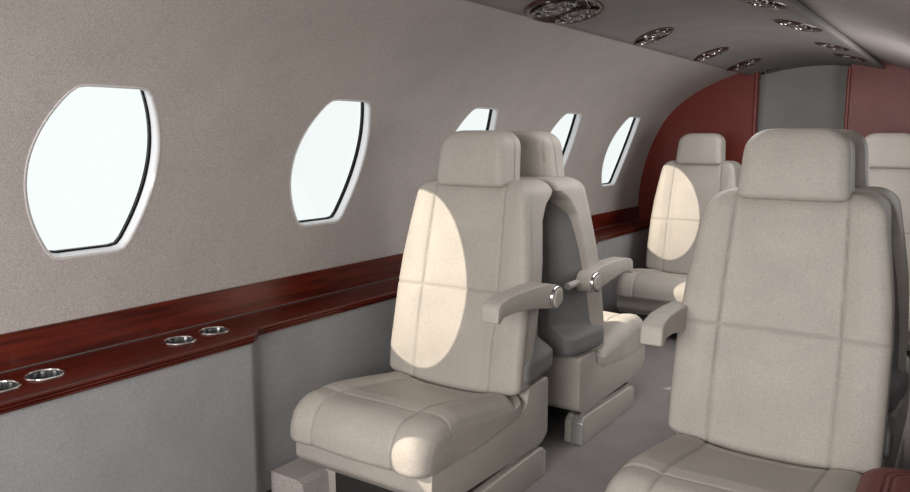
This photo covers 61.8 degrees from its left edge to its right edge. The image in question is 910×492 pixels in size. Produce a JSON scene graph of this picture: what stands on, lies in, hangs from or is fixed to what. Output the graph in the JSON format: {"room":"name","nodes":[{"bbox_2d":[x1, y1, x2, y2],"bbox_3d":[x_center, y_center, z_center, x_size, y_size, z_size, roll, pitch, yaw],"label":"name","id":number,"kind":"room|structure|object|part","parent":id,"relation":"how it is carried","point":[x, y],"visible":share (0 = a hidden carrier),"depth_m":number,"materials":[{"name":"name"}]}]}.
{"room":"aircraft cabin","nodes":[
{"label":"aircraft cabin","id":0,"kind":"room"},
{"bbox_2d":[0,228,649,491],"bbox_3d":[-0.275,0.455,2.672,0.050,0.500,5.950,6,10,34],"label":"wall","id":1,"kind":"structure","parent":0,"point":[218,422],"depth_m":2.04,"materials":[{"name":"plastic"}]},
{"bbox_2d":[271,458,329,491],"bbox_3d":[-0.156,0.654,2.763,0.140,0.080,1.215,6,10,34],"label":"baseboard","id":2,"kind":"structure","parent":1,"relation":"attached to","point":[298,475],"depth_m":2.29,"materials":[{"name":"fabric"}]},
{"bbox_2d":[0,206,649,414],"bbox_3d":[-0.351,0.160,2.682,0.266,0.153,5.950,6,10,34],"label":"wood ledge","id":3,"kind":"object","parent":1,"relation":"attached to","point":[41,364],"visible":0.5,"depth_m":2.11,"materials":[{"name":"brown wood"}]},
{"bbox_2d":[0,0,736,333],"bbox_3d":[-0.029,-0.361,2.569,0.781,0.910,6.250,6,10,34],"label":"wall","id":4,"kind":"structure","parent":0,"point":[236,86],"depth_m":2.23,"materials":[{"name":"fabric"}]},
{"bbox_2d":[24,84,160,259],"bbox_3d":[-0.889,-0.186,1.891,0.202,0.440,0.352,6,10,34],"label":"window","id":5,"kind":"structure","parent":4,"relation":"in","point":[149,176],"depth_m":1.99,"materials":[{"name":"silver metal"}]},
{"bbox_2d":[289,99,371,226],"bbox_3d":[-0.417,-0.284,2.573,0.202,0.440,0.352,6,10,34],"label":"window","id":6,"kind":"structure","parent":4,"relation":"in","point":[351,182],"depth_m":2.69,"materials":[{"name":"silver metal"}]},
{"bbox_2d":[455,107,498,131],"bbox_3d":[0.054,-0.382,3.255,0.202,0.440,0.352,6,10,34],"label":"window","id":7,"kind":"structure","parent":4,"relation":"in","point":[493,112],"depth_m":3.29,"materials":[{"name":"white plastic"}]},
{"bbox_3d":[0.056,-0.380,3.254,0.196,0.435,0.350,6,10,34],"label":"frame","id":8,"kind":"part","parent":7,"relation":"part of","materials":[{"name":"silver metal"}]},
{"bbox_2d":[550,113,581,167],"bbox_3d":[0.525,-0.480,3.938,0.202,0.440,0.352,6,10,34],"label":"window","id":9,"kind":"structure","parent":4,"relation":"in","point":[577,117],"depth_m":4.04,"materials":[{"name":"white plastic"}]},
{"bbox_3d":[0.528,-0.478,3.936,0.196,0.435,0.350,6,10,34],"label":"frame","id":10,"kind":"part","parent":9,"relation":"part of","materials":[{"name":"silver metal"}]},
{"bbox_2d":[601,116,640,186],"bbox_3d":[0.997,-0.578,4.620,0.202,0.440,0.352,6,10,34],"label":"window","id":11,"kind":"structure","parent":4,"relation":"in","point":[634,125],"depth_m":4.75,"materials":[{"name":"white plastic"}]},
{"bbox_2d":[465,0,884,74],"bbox_3d":[0.481,-0.720,2.116,0.744,0.076,6.170,6,10,34],"label":"ceiling","id":12,"kind":"structure","parent":0,"point":[749,31],"depth_m":2.95,"materials":[{"name":"plastic"}]},
{"bbox_2d":[524,0,603,23],"bbox_3d":[0.347,-0.744,2.395,0.205,0.056,0.384,6,10,36],"label":"ceiling lamp","id":13,"kind":"object","parent":12,"relation":"attached to","point":[544,11],"visible":1,"depth_m":2.37,"materials":[{"name":"silver"}]},
{"bbox_2d":[633,27,673,45],"bbox_3d":[0.790,-0.837,3.030,0.138,0.052,0.253,-1,8,-7],"label":"ceiling lamp","id":14,"kind":"object","parent":12,"relation":"attached to","point":[652,36],"visible":1,"depth_m":3.01,"materials":[{"name":"silver"}]},
{"bbox_2d":[693,47,728,60],"bbox_3d":[1.236,-0.929,3.676,0.138,0.052,0.253,-1,8,-7],"label":"ceiling lamp","id":15,"kind":"object","parent":12,"relation":"attached to","point":[712,53],"visible":1,"depth_m":3.65,"materials":[{"name":"silver"}]},
{"bbox_2d":[727,58,762,70],"bbox_3d":[1.597,-1.004,4.199,0.152,0.057,0.278,-1,8,-7],"label":"ceiling lamp","id":16,"kind":"object","parent":12,"relation":"attached to","point":[743,64],"visible":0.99,"depth_m":4.17,"materials":[{"name":"silver"}]},
{"bbox_2d":[740,0,787,9],"bbox_3d":[0.894,-0.722,2.241,0.255,0.044,0.137,-7,11,-41],"label":"ceiling lamp","id":17,"kind":"object","parent":12,"relation":"attached to","point":[770,4],"visible":0.99,"depth_m":2.23,"materials":[{"name":"silver"}]},
{"bbox_2d":[761,68,780,74],"bbox_3d":[1.937,-1.076,4.676,0.104,0.038,0.190,-1,8,-7],"label":"recessed light","id":18,"kind":"object","parent":12,"relation":"in","point":[774,69],"visible":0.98,"depth_m":4.66,"materials":[{"name":"silver"}]},
{"bbox_2d":[774,19,822,31],"bbox_3d":[1.238,-0.793,2.739,0.255,0.044,0.137,-7,11,-41],"label":"ceiling lamp","id":19,"kind":"object","parent":12,"relation":"attached to","point":[795,25],"visible":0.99,"depth_m":2.70,"materials":[{"name":"silver"}]},
{"bbox_2d":[814,42,849,50],"bbox_3d":[1.673,-0.884,3.368,0.230,0.040,0.123,-7,11,-41],"label":"recessed light","id":20,"kind":"object","parent":12,"relation":"in","point":[830,46],"visible":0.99,"depth_m":3.33,"materials":[{"name":"silver"}]},
{"bbox_2d":[833,54,866,61],"bbox_3d":[2.000,-0.952,3.842,0.255,0.044,0.137,-7,11,-41],"label":"ceiling lamp","id":21,"kind":"object","parent":12,"relation":"attached to","point":[848,57],"visible":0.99,"depth_m":3.80,"materials":[{"name":"silver"}]},
{"bbox_2d":[523,333,909,491],"bbox_3d":[0.492,0.775,2.341,1.800,0.040,6.200,6,10,34],"label":"floor","id":22,"kind":"structure","parent":0,"point":[569,467],"depth_m":2.74,"materials":[{"name":"carpet"}]},
{"bbox_2d":[290,130,562,491],"bbox_3d":[-0.045,0.208,2.282,0.571,1.101,0.782,6,10,34],"label":"seat","id":23,"kind":"object","parent":22,"relation":"on","point":[463,407],"visible":1,"depth_m":2.31,"materials":[{"name":"beige leather"}]},
{"bbox_2d":[290,371,521,478],"bbox_3d":[-0.135,0.475,2.232,0.492,0.134,0.536,6,10,34],"label":"seat cushion","id":24,"kind":"object","parent":23,"relation":"on","point":[410,424],"depth_m":2.09,"materials":[{"name":"beige leather"}]},
{"bbox_3d":[0.067,0.111,2.479,0.500,0.653,0.310,6,10,34],"label":"backrest","id":25,"kind":"part","parent":23,"relation":"part of","materials":[{"name":"beige leather"}]},
{"bbox_3d":[0.197,0.163,2.200,0.056,0.087,0.374,6,10,34],"label":"armrest","id":26,"kind":"part","parent":23,"relation":"part of","materials":[{"name":"beige leather"}]},
{"bbox_2d":[509,131,644,445],"bbox_3d":[0.407,0.111,2.953,0.553,1.101,0.782,6,10,34],"label":"seat","id":27,"kind":"object","parent":22,"relation":"on","point":[596,351],"visible":0.42,"depth_m":2.64,"materials":[{"name":"beige leather"}]},
{"bbox_3d":[0.261,0.070,2.760,0.500,0.653,0.310,6,10,34],"label":"backrest","id":28,"kind":"part","parent":27,"relation":"part of","materials":[{"name":"beige leather"}]},
{"bbox_3d":[0.543,0.096,2.732,0.056,0.087,0.389,6,10,34],"label":"armrest","id":29,"kind":"part","parent":27,"relation":"part of","materials":[{"name":"beige leather"}]},
{"bbox_2d":[594,311,644,365],"bbox_3d":[0.464,0.351,3.099,0.492,0.134,0.536,6,10,34],"label":"seat cushion","id":30,"kind":"object","parent":27,"relation":"on","point":[619,343],"depth_m":2.97,"materials":[{"name":"beige leather"}]},
{"bbox_2d":[616,133,740,320],"bbox_3d":[1.298,-0.071,4.227,0.571,1.101,0.782,6,10,34],"label":"seat","id":31,"kind":"object","parent":22,"relation":"on","point":[700,170],"visible":0.62,"depth_m":4.34,"materials":[{"name":"beige leather"}]},
{"bbox_2d":[616,268,687,302],"bbox_3d":[1.208,0.197,4.177,0.492,0.134,0.536,6,10,34],"label":"seat cushion","id":32,"kind":"object","parent":31,"relation":"on","point":[651,285],"depth_m":4.03,"materials":[{"name":"beige leather"}]},
{"bbox_3d":[1.410,-0.168,4.424,0.500,0.653,0.310,6,10,34],"label":"backrest","id":33,"kind":"part","parent":31,"relation":"part of","materials":[{"name":"beige leather"}]},
{"bbox_2d":[605,128,894,491],"bbox_3d":[0.702,0.280,1.776,0.553,1.101,0.782,6,10,34],"label":"seat","id":34,"kind":"object","parent":22,"relation":"on","point":[783,323],"visible":0.98,"depth_m":1.84,"materials":[{"name":"beige leather"}]},
{"bbox_3d":[0.567,0.200,1.983,0.056,0.087,0.319,6,10,34],"label":"armrest","id":35,"kind":"part","parent":34,"relation":"part of","materials":[{"name":"beige leather"}]},
{"bbox_2d":[605,433,861,491],"bbox_3d":[0.646,0.551,1.703,0.492,0.134,0.536,6,10,34],"label":"seat cushion","id":36,"kind":"object","parent":34,"relation":"on","point":[683,462],"depth_m":1.75,"materials":[{"name":"beige leather"}]},
{"bbox_3d":[0.849,0.187,1.950,0.500,0.653,0.310,6,10,34],"label":"backrest","id":37,"kind":"part","parent":34,"relation":"part of","materials":[{"name":"beige leather"}]},
{"bbox_2d":[836,129,909,468],"bbox_3d":[1.155,0.184,2.447,0.571,1.101,0.782,6,10,34],"label":"seat","id":38,"kind":"object","parent":22,"relation":"on","point":[900,375],"visible":0.11,"depth_m":2.10,"materials":[{"name":"beige leather"}]},
{"bbox_3d":[1.043,0.146,2.231,0.500,0.653,0.310,6,10,34],"label":"backrest","id":39,"kind":"part","parent":38,"relation":"part of","materials":[{"name":"beige leather"}]},
{"bbox_2d":[899,356,909,419],"bbox_3d":[1.245,0.427,2.570,0.492,0.134,0.536,6,10,34],"label":"seat cushion","id":40,"kind":"object","parent":38,"relation":"on","point":[902,404],"depth_m":2.40,"materials":[{"name":"beige leather"}]},
{"bbox_2d":[855,468,909,491],"bbox_3d":[0.582,0.673,1.048,0.146,0.529,0.712,6,10,34],"label":"console","id":41,"kind":"object","parent":22,"relation":"on","point":[876,479],"visible":1,"depth_m":1.24,"materials":[{"name":"wood"}]},
{"bbox_2d":[865,133,909,358],"bbox_3d":[2.046,0.001,3.721,0.553,1.101,0.782,6,10,34],"label":"seat","id":42,"kind":"object","parent":22,"relation":"on","point":[889,153],"visible":0.13,"depth_m":3.79,"materials":[{"name":"beige leather"}]},
{"bbox_3d":[2.192,-0.092,3.895,0.500,0.653,0.310,6,10,34],"label":"backrest","id":43,"kind":"part","parent":42,"relation":"part of","materials":[{"name":"beige leather"}]},
{"bbox_2d":[908,295,909,332],"bbox_3d":[1.990,0.272,3.648,0.492,0.134,0.536,6,10,34],"label":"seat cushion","id":44,"kind":"object","parent":42,"relation":"on","point":[909,295],"depth_m":3.34,"materials":[{"name":"beige leather"}]},
{"bbox_2d":[638,61,909,219],"bbox_3d":[2.115,-0.349,4.578,2.087,1.552,0.050,6,10,34],"label":"wall","id":45,"kind":"structure","parent":0,"point":[724,107],"depth_m":4.73,"materials":[{"name":"red wood"}]},
{"bbox_2d":[752,72,760,135],"bbox_3d":[1.855,-0.336,4.758,0.020,1.475,0.072,6,10,34],"label":"trim","id":46,"kind":"structure","parent":45,"relation":"attached to","point":[757,74],"depth_m":4.66,"materials":[{"name":"red wood"}]},
{"bbox_2d":[844,67,851,129],"bbox_3d":[2.274,-0.296,4.474,0.020,1.475,0.072,6,10,34],"label":"trim","id":47,"kind":"structure","parent":45,"relation":"attached to","point":[849,73],"depth_m":4.37,"materials":[{"name":"red wood"}]},
{"bbox_2d":[757,65,850,132],"bbox_3d":[2.124,-0.390,4.694,0.580,1.600,0.160,6,10,34],"label":"wall","id":48,"kind":"structure","parent":0,"point":[810,96],"depth_m":4.69,"materials":[{"name":"fabric"}]},
{"bbox_2d":[798,0,909,69],"bbox_3d":[1.041,-0.257,1.845,0.781,0.910,6.250,6,10,34],"label":"wall","id":49,"kind":"structure","parent":0,"point":[881,28],"depth_m":2.43,"materials":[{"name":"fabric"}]}
]}

